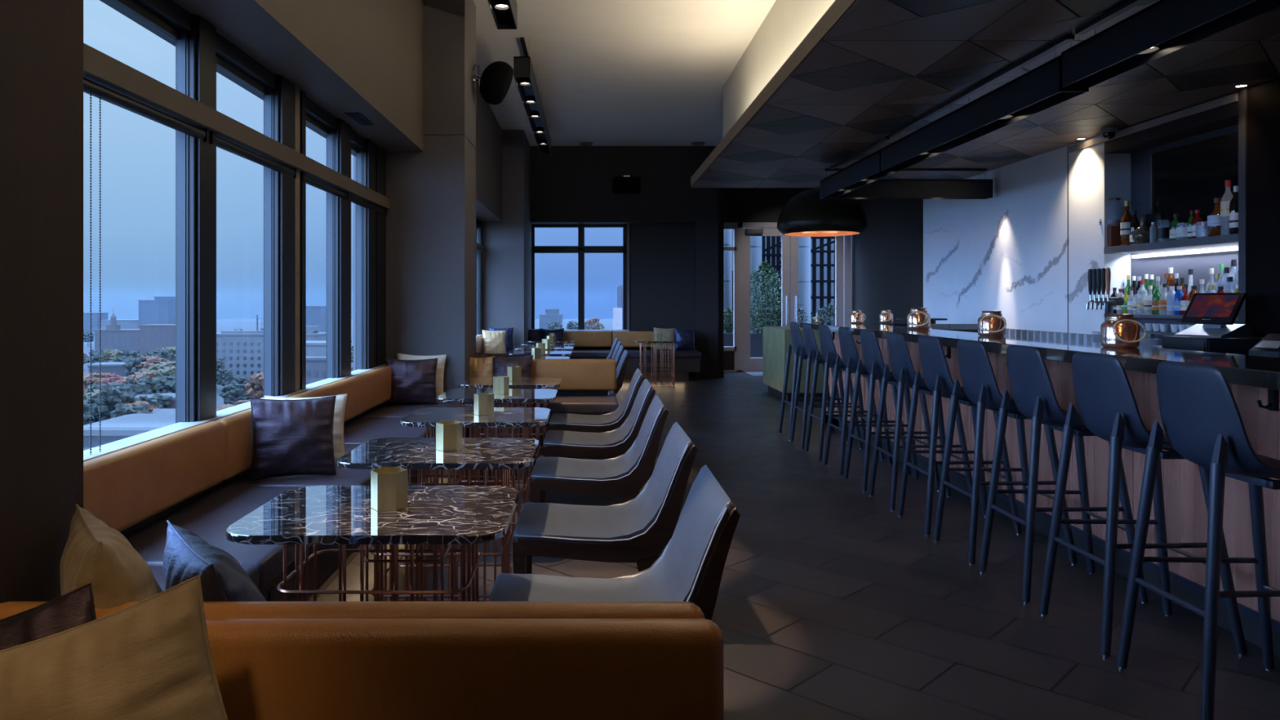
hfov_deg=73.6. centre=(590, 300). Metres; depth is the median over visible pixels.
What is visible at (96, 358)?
tree
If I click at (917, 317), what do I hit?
candle lantern
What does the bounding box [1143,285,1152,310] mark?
glass bottle
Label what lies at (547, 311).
tower block
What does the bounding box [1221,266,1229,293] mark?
glass bottle
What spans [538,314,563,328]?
tower block
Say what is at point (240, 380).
tree
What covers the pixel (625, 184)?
loudspeaker
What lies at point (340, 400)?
cushion
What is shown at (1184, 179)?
screen
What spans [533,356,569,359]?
marble table
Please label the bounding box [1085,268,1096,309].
faucet
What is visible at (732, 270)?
trellis
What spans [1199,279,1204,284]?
glass bottle
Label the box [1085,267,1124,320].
tap
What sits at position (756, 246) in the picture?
column
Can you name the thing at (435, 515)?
marble table
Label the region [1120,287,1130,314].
glass bottle
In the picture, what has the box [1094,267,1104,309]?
faucet
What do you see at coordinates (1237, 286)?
glass bottle
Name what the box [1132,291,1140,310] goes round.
glass bottle
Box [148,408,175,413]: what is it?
house
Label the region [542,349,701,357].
seat cushion
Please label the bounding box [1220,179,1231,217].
glass bottle
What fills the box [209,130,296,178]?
roller blind
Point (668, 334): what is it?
cushion
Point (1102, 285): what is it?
faucet
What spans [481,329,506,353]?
cushion
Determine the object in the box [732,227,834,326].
building
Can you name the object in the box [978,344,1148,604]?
bar stool
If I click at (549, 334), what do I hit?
candle holder
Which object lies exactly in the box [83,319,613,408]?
ground
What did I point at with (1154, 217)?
bottle
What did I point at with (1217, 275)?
glass bottle
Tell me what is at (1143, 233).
decanter
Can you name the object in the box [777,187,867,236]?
pendant lamp
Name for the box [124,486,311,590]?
seat cushion
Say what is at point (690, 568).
lounge chair
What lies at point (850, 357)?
bar stool
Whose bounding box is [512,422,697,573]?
lounge chair
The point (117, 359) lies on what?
tree
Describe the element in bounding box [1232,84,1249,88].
recessed light
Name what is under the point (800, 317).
potted plant
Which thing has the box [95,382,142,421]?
tree
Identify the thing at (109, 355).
tree
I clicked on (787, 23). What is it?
ceiling bulkhead
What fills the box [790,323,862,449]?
bar stool
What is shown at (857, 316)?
candle lantern
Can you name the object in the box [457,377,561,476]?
marble table
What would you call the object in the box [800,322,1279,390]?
countertop
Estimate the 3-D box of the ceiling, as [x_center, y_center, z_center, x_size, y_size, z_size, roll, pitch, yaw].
[1.450,-2.480,5.850,6.700,0.120,18.100,0,0,0]
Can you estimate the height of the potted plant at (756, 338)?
1.979 m
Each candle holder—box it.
[370,466,407,511]
[435,420,462,451]
[474,392,493,415]
[493,376,509,394]
[506,365,520,381]
[531,347,542,358]
[536,342,545,352]
[542,338,550,347]
[546,335,554,343]
[548,333,555,340]
[655,333,662,340]
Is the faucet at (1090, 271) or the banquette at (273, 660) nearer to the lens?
the banquette at (273, 660)
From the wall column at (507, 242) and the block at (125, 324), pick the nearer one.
the wall column at (507, 242)
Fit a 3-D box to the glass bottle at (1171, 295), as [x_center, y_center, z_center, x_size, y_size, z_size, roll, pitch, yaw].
[3.915,0.000,5.747,0.060,0.194,0.059,0,0,0]
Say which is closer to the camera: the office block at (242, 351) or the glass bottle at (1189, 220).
the glass bottle at (1189, 220)
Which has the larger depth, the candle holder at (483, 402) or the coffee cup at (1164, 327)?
the coffee cup at (1164, 327)
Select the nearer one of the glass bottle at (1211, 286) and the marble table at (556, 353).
the glass bottle at (1211, 286)
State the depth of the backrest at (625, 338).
13.13 m
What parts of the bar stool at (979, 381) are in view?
leg, leg, seat frame, leg, leg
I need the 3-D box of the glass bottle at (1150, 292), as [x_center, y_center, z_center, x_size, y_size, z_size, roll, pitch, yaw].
[4.015,-0.045,6.107,0.065,0.284,0.063,0,0,0]
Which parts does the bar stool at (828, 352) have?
leg, leg, leg, leg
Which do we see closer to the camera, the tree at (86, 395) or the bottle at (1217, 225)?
the bottle at (1217, 225)
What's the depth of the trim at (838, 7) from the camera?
4.95 m
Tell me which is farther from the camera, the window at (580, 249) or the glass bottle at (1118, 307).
the window at (580, 249)
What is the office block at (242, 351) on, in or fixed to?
on the ground
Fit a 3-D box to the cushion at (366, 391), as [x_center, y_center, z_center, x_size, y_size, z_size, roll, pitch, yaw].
[-1.466,0.593,4.878,0.068,0.245,3.025,0,0,0]
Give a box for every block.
[83,312,108,332]
[93,310,175,353]
[98,320,138,328]
[137,300,175,328]
[138,324,175,360]
[154,296,175,300]
[216,315,326,381]
[306,306,326,332]
[306,340,351,355]
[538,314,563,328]
[545,309,559,314]
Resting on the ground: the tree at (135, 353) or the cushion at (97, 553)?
the tree at (135, 353)
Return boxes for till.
[1173,293,1252,337]
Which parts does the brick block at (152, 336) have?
cornice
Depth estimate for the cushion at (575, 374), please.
6.77 m
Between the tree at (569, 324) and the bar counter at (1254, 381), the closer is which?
the bar counter at (1254, 381)
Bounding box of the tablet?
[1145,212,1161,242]
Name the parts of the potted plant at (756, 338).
planter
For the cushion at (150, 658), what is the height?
0.417 m
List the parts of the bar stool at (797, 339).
leg, leg, leg, leg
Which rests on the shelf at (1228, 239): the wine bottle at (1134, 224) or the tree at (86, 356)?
the wine bottle at (1134, 224)
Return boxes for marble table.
[226,485,518,601]
[337,437,538,601]
[400,407,550,554]
[436,388,557,492]
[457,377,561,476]
[506,351,572,356]
[514,346,573,356]
[520,342,575,356]
[525,339,576,356]
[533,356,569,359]
[631,339,683,386]
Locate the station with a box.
[762,326,823,400]
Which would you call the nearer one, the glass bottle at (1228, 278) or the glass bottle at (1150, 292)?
the glass bottle at (1228, 278)
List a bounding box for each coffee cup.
[1144,323,1153,331]
[1151,323,1160,331]
[1159,324,1169,332]
[1169,324,1180,332]
[1177,324,1186,331]
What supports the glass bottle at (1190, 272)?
on the shelf at (1148, 316)
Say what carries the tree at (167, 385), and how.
on the ground
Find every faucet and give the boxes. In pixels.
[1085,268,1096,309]
[1090,268,1101,309]
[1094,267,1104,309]
[1098,267,1110,309]
[1103,267,1115,310]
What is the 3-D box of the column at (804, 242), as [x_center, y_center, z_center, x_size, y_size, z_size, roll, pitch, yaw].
[4.280,-0.870,17.200,0.306,4.200,0.306,0,0,0]
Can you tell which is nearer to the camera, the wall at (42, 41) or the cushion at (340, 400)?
the wall at (42, 41)
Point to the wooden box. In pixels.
(1113, 237)
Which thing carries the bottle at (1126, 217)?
on the shelf at (1228, 239)
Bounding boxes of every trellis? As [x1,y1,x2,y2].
[732,270,733,322]
[761,227,781,326]
[780,235,835,322]
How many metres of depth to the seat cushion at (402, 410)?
5.93 m
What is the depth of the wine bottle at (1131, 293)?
6.29 m
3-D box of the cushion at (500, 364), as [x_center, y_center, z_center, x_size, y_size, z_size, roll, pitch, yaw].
[-0.619,0.594,6.697,0.346,0.329,0.141,0,0,-5]
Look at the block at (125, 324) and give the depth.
860.09 m
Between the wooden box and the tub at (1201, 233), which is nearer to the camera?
the tub at (1201, 233)
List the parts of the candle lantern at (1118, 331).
rope handle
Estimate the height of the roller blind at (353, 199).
0.053 m
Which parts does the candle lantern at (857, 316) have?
rope handle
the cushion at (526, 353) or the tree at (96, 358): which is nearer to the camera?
the cushion at (526, 353)
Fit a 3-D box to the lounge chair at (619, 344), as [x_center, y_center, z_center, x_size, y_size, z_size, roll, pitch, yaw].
[0.049,0.859,10.380,0.660,0.722,0.484,0,0,0]
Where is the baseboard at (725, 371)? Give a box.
[724,369,737,372]
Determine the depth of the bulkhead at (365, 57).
4.56 m
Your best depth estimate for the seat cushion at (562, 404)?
6.32 m
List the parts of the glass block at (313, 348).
cornice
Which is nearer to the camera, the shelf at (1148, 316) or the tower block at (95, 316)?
the shelf at (1148, 316)
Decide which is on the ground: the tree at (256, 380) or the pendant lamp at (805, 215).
the tree at (256, 380)
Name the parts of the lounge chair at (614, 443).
leg, frame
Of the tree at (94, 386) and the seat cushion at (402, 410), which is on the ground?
the tree at (94, 386)
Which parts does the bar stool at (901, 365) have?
leg, leg, seat frame, leg, leg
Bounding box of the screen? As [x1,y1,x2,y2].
[1150,131,1238,231]
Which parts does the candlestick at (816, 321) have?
dish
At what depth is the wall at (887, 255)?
12.00 m
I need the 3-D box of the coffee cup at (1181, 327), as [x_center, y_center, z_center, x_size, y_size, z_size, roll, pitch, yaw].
[3.930,0.186,5.656,0.060,0.053,0.060,0,0,0]
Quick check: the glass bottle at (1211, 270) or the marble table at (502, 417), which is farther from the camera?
the glass bottle at (1211, 270)
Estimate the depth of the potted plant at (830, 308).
16.36 m
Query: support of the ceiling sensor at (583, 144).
attached to the ceiling
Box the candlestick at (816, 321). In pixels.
[811,311,822,322]
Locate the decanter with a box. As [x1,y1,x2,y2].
[1132,217,1154,244]
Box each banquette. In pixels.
[0,601,724,719]
[83,365,461,601]
[466,359,618,462]
[475,335,483,353]
[542,331,701,380]
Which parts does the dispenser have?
lid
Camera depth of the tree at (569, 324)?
657.53 m
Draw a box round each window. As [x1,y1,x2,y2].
[83,0,390,462]
[475,217,484,335]
[532,223,629,332]
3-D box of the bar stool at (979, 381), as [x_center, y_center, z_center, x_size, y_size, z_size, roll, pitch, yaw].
[1.994,0.705,4.135,0.510,1.030,0.421,0,0,-1]
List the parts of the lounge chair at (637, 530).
leg, leg, leg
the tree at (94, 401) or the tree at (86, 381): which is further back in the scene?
the tree at (86, 381)
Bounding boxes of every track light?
[487,0,517,29]
[513,37,551,153]
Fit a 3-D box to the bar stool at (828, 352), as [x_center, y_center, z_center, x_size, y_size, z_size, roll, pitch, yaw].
[1.982,0.705,6.688,0.510,1.030,0.421,0,0,-1]
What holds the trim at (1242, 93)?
attached to the wall at (1263, 98)
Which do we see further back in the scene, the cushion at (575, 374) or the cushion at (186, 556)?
the cushion at (575, 374)
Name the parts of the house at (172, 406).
cornice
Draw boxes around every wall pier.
[693,187,724,378]
[1068,134,1130,342]
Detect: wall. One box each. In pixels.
[0,0,83,603]
[475,82,502,221]
[530,146,718,223]
[531,223,693,377]
[724,351,733,369]
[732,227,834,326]
[851,124,1238,347]
[923,145,1067,340]
[1104,90,1238,153]
[1247,76,1279,337]
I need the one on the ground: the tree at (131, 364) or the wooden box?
the tree at (131, 364)
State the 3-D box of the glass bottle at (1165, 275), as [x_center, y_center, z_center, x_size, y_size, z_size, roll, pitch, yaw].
[4.015,-0.047,5.962,0.075,0.288,0.073,0,0,0]
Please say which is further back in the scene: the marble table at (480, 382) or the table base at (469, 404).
the marble table at (480, 382)
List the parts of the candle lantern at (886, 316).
rope handle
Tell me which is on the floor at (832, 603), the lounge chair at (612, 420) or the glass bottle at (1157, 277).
the lounge chair at (612, 420)
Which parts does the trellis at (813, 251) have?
sloping rail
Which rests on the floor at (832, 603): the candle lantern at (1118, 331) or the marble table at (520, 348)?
the marble table at (520, 348)
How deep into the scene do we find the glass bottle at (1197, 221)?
5.54 m
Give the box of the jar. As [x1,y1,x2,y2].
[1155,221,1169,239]
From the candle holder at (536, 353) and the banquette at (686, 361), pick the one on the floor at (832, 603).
the banquette at (686, 361)
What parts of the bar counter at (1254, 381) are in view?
panel, panel, panel, rail, panel, panel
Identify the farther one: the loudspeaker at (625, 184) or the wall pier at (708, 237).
the wall pier at (708, 237)
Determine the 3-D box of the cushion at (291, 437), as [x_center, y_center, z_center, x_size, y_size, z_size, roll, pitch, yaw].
[-1.269,0.584,3.648,0.351,0.348,0.150,0,0,-18]
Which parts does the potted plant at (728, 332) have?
planter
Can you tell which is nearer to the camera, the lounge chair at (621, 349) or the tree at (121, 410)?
the lounge chair at (621, 349)
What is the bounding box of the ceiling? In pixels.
[473,0,776,146]
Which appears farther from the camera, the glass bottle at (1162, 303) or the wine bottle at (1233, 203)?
the glass bottle at (1162, 303)
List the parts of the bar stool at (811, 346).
leg, leg, leg, leg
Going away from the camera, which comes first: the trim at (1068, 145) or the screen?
the screen
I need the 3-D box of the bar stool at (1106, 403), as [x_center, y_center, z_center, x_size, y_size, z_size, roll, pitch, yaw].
[2.000,0.705,3.120,0.510,1.030,0.421,0,0,-1]
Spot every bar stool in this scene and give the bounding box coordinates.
[777,321,842,440]
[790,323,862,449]
[804,324,884,461]
[822,327,911,475]
[843,328,940,492]
[868,332,972,511]
[897,335,1022,535]
[933,339,1077,565]
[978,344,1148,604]
[1039,351,1247,657]
[1115,360,1279,719]
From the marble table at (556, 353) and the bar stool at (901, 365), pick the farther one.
the marble table at (556, 353)
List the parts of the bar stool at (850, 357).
leg, leg, seat frame, leg, leg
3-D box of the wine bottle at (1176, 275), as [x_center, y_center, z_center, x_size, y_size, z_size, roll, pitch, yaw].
[4.015,-0.045,5.847,0.058,0.284,0.057,0,0,0]
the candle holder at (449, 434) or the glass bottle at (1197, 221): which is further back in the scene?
the glass bottle at (1197, 221)
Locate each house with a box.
[87,361,146,377]
[131,393,175,408]
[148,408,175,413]
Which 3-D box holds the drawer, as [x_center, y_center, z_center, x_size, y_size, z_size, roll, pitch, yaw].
[3.626,0.264,4.922,0.429,0.108,0.376,0,0,0]
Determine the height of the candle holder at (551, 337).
0.102 m
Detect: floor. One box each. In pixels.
[316,372,1279,719]
[744,371,762,376]
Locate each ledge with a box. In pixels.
[83,413,175,450]
[1139,330,1177,345]
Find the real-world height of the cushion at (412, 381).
0.344 m
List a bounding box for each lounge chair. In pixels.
[488,464,740,620]
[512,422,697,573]
[529,394,668,556]
[542,378,655,502]
[548,368,644,457]
[605,337,618,359]
[610,340,622,359]
[614,344,625,368]
[614,350,630,394]
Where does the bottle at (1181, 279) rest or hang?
on the shelf at (1148, 316)
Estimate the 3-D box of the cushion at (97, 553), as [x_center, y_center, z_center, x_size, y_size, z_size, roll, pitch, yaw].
[-0.792,0.560,1.442,0.175,0.391,0.303,0,0,-37]
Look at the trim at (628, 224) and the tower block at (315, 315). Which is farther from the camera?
the tower block at (315, 315)
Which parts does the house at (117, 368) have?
cornice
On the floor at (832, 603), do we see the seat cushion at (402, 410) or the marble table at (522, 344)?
the marble table at (522, 344)
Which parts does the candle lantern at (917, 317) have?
rope handle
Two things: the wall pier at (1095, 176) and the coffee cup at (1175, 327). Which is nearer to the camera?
the coffee cup at (1175, 327)
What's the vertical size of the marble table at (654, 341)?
0.646 m
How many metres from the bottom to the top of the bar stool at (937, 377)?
1.030 m
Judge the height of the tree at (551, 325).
17.806 m
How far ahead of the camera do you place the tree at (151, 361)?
287.04 m
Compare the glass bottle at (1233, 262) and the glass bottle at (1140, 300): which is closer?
the glass bottle at (1233, 262)
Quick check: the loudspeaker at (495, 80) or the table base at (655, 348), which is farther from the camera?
the table base at (655, 348)
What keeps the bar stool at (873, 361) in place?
on the floor at (832, 603)
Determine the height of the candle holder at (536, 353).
0.102 m
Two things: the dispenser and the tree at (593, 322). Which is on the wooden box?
the dispenser
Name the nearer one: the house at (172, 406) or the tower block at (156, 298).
the house at (172, 406)
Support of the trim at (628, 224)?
attached to the wall at (661, 255)
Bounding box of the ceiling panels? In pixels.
[691,0,1279,187]
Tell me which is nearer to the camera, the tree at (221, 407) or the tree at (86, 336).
the tree at (221, 407)
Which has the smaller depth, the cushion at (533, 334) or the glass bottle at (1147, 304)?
the glass bottle at (1147, 304)
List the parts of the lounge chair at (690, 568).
frame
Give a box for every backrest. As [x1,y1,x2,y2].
[0,601,704,618]
[612,331,694,346]
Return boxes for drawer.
[1162,335,1263,355]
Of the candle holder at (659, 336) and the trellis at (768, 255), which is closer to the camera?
the candle holder at (659, 336)
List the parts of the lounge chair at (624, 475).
leg, leg, frame, leg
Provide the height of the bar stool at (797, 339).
1.030 m
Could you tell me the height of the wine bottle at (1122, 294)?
0.232 m
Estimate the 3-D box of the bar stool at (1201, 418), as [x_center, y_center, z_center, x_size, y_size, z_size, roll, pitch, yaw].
[2.002,0.705,2.637,0.510,1.030,0.421,0,0,0]
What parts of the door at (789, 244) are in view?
pull handle, pull handle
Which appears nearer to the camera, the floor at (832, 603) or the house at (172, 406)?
the floor at (832, 603)
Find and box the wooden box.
[1106,226,1120,247]
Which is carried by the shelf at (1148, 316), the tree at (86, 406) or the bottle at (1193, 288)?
the bottle at (1193, 288)
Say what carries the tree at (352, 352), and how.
on the ground
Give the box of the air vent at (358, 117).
[344,112,373,125]
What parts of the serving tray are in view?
plate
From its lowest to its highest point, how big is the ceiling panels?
0.012 m
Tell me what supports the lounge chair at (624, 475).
on the floor at (832, 603)
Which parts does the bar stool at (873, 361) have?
leg, leg, seat frame, leg, leg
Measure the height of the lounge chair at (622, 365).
0.722 m
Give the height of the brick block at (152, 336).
20.700 m
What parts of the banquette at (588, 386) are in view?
core panel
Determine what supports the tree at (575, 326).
on the ground
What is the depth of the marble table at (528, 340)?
12.05 m
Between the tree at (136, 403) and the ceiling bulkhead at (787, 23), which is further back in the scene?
the tree at (136, 403)
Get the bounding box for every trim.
[626,223,629,330]
[690,0,1279,186]
[1066,93,1238,153]
[1067,145,1068,340]
[1238,87,1247,324]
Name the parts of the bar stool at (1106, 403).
leg, leg, seat frame, leg, leg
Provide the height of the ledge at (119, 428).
23.746 m
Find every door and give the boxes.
[724,222,851,372]
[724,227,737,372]
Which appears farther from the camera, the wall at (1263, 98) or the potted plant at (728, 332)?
the potted plant at (728, 332)
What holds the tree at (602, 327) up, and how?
on the ground
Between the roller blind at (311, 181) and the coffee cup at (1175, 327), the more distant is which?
the coffee cup at (1175, 327)
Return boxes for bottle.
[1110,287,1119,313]
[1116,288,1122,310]
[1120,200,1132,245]
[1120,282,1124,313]
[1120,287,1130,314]
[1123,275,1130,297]
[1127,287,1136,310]
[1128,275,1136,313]
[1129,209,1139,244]
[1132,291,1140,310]
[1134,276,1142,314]
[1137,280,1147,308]
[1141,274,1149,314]
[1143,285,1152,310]
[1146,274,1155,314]
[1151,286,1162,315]
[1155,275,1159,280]
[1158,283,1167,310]
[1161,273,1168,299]
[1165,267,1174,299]
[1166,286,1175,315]
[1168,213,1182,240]
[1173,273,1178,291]
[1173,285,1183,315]
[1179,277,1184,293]
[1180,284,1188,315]
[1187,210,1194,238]
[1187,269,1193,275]
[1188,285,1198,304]
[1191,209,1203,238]
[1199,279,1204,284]
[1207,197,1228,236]
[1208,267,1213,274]
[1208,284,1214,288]
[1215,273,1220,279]
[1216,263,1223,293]
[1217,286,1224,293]
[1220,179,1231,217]
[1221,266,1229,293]
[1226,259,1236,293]
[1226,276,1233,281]
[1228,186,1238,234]
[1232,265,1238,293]
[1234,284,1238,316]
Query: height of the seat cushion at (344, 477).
0.085 m
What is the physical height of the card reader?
0.140 m
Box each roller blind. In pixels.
[83,77,208,454]
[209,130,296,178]
[299,171,346,199]
[346,191,386,216]
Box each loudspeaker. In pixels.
[472,61,513,104]
[613,175,639,193]
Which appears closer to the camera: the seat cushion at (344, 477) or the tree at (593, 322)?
the seat cushion at (344, 477)
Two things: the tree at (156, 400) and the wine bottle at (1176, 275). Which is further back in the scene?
the tree at (156, 400)
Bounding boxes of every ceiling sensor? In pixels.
[578,142,593,146]
[690,142,705,146]
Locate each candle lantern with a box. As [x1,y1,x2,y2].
[849,310,866,323]
[879,310,893,323]
[906,307,930,329]
[977,311,1006,336]
[1100,314,1146,347]
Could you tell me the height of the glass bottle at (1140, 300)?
0.242 m
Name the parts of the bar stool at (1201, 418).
leg, leg, seat frame, leg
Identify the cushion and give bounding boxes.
[0,574,227,719]
[0,582,96,650]
[59,503,163,608]
[83,421,224,532]
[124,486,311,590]
[149,565,258,591]
[163,520,266,601]
[215,365,391,480]
[226,444,373,486]
[248,395,336,481]
[263,393,346,466]
[343,417,435,444]
[361,402,461,417]
[383,357,438,405]
[396,352,446,402]
[466,395,618,413]
[469,355,494,377]
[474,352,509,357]
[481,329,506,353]
[488,327,513,353]
[489,355,533,377]
[506,352,531,357]
[528,328,542,339]
[532,359,616,390]
[540,328,564,339]
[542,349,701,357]
[563,331,612,346]
[610,390,616,396]
[653,327,675,350]
[674,328,694,350]
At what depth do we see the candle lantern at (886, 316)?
8.41 m
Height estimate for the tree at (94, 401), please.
10.386 m
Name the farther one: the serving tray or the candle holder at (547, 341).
the candle holder at (547, 341)
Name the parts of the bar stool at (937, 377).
leg, leg, seat frame, leg, leg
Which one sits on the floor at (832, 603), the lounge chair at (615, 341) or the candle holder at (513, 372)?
the lounge chair at (615, 341)
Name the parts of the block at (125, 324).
cornice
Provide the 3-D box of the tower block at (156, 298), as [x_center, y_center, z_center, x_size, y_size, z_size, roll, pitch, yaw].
[-426.000,14.120,855.000,17.600,36.200,10.600,0,0,0]
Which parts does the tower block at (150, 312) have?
cornice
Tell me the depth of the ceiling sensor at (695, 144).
13.04 m
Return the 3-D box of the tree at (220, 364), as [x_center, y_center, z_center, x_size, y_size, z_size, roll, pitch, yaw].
[-137.690,26.110,310.108,10.124,12.221,9.552,0,0,-11]
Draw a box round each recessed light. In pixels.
[1075,137,1087,140]
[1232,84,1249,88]
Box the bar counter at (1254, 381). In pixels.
[800,322,1279,657]
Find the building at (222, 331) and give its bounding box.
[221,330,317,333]
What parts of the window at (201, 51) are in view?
rail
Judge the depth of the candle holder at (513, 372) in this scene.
6.01 m
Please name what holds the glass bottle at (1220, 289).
on the shelf at (1148, 316)
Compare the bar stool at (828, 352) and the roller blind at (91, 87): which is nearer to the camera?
the roller blind at (91, 87)
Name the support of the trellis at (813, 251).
on the terrace
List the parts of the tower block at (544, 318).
cornice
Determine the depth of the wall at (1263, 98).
4.90 m
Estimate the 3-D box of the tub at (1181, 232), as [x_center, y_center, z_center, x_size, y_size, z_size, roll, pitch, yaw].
[3.950,-0.459,5.678,0.090,0.115,0.090,0,0,0]
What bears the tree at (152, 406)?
on the ground
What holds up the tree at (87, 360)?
on the ground
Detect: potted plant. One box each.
[724,307,733,346]
[750,261,781,357]
[773,302,808,326]
[808,302,835,322]
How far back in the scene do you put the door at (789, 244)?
14.63 m
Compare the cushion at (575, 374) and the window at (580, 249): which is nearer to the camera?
the cushion at (575, 374)
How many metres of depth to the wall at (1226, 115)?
5.68 m
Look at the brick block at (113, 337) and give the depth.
425.05 m
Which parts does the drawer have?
drawer, plate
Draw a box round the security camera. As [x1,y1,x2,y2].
[1100,127,1117,139]
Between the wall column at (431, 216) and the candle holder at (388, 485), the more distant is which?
the wall column at (431, 216)
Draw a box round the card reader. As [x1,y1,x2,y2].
[1248,333,1279,357]
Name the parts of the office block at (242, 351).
roof sign frame, cornice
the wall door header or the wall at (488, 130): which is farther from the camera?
the wall door header
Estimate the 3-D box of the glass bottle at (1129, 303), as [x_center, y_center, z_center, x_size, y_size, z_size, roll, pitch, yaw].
[3.915,0.000,6.175,0.054,0.194,0.053,0,0,0]
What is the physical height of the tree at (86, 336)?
10.605 m
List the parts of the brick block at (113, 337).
cornice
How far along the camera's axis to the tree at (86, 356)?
395.32 m
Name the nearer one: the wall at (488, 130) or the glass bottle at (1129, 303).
the glass bottle at (1129, 303)
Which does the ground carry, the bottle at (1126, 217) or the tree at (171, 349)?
the tree at (171, 349)
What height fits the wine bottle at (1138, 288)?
0.274 m
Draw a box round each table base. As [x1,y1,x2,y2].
[364,544,453,601]
[398,469,460,601]
[469,404,506,485]
[471,427,515,547]
[507,404,535,472]
[653,342,669,386]
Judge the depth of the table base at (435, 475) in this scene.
3.29 m
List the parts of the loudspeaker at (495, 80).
bracket arm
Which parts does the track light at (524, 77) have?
ceiling rail, panel, panel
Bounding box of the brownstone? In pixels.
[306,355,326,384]
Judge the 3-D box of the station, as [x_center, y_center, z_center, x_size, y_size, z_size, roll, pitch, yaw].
[2.865,0.785,10.960,1.050,0.870,1.280,0,0,0]
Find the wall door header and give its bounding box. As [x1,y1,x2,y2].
[724,186,817,222]
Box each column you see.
[353,0,475,392]
[482,129,531,351]
[724,229,732,328]
[744,227,762,333]
[798,236,810,325]
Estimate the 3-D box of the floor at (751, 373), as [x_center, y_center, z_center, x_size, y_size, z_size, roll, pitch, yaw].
[2.960,1.217,14.160,0.680,0.006,0.800,0,0,0]
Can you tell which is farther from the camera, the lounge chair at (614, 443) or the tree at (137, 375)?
the tree at (137, 375)
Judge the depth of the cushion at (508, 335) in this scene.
11.87 m
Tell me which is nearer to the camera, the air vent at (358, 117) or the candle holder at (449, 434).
the candle holder at (449, 434)
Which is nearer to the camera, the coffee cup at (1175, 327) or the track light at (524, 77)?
the coffee cup at (1175, 327)
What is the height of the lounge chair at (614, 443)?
0.722 m
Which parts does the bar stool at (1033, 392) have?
leg, leg, seat frame, leg, leg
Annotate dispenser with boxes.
[1098,197,1120,225]
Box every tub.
[1176,226,1187,237]
[1195,228,1208,237]
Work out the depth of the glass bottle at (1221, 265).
5.42 m
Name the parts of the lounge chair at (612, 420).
frame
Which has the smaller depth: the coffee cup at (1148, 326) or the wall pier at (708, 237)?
the coffee cup at (1148, 326)
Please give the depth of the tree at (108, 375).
239.07 m
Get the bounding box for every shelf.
[1103,233,1238,258]
[1103,313,1238,320]
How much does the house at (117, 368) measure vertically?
10.000 m
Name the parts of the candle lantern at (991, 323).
rope handle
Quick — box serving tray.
[896,318,947,323]
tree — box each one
[83,331,94,346]
[83,352,88,364]
[83,372,106,378]
[83,377,106,395]
[83,389,106,399]
[83,397,99,422]
[83,400,97,425]
[84,349,107,368]
[84,382,124,393]
[91,351,106,363]
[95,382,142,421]
[97,373,121,380]
[100,348,124,362]
[104,377,124,384]
[108,402,148,418]
[112,355,133,362]
[120,370,155,392]
[121,349,141,358]
[121,356,146,377]
[123,374,161,395]
[124,400,153,412]
[136,355,168,369]
[138,368,156,377]
[138,392,173,408]
[146,348,173,361]
[146,360,175,370]
[148,404,158,408]
[154,365,175,376]
[156,373,175,393]
[161,346,175,360]
[216,356,225,379]
[216,368,234,386]
[216,404,231,411]
[218,383,246,405]
[231,375,250,399]
[234,399,250,405]
[244,372,263,398]
[351,351,353,362]
[546,320,562,328]
[565,320,577,329]
[572,322,587,329]
[584,317,601,329]
[598,321,604,329]
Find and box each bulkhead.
[172,0,423,151]
[723,0,835,137]
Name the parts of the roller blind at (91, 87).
bead chain, bead chain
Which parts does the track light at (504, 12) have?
panel, panel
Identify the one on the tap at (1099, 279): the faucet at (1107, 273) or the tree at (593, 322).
the faucet at (1107, 273)

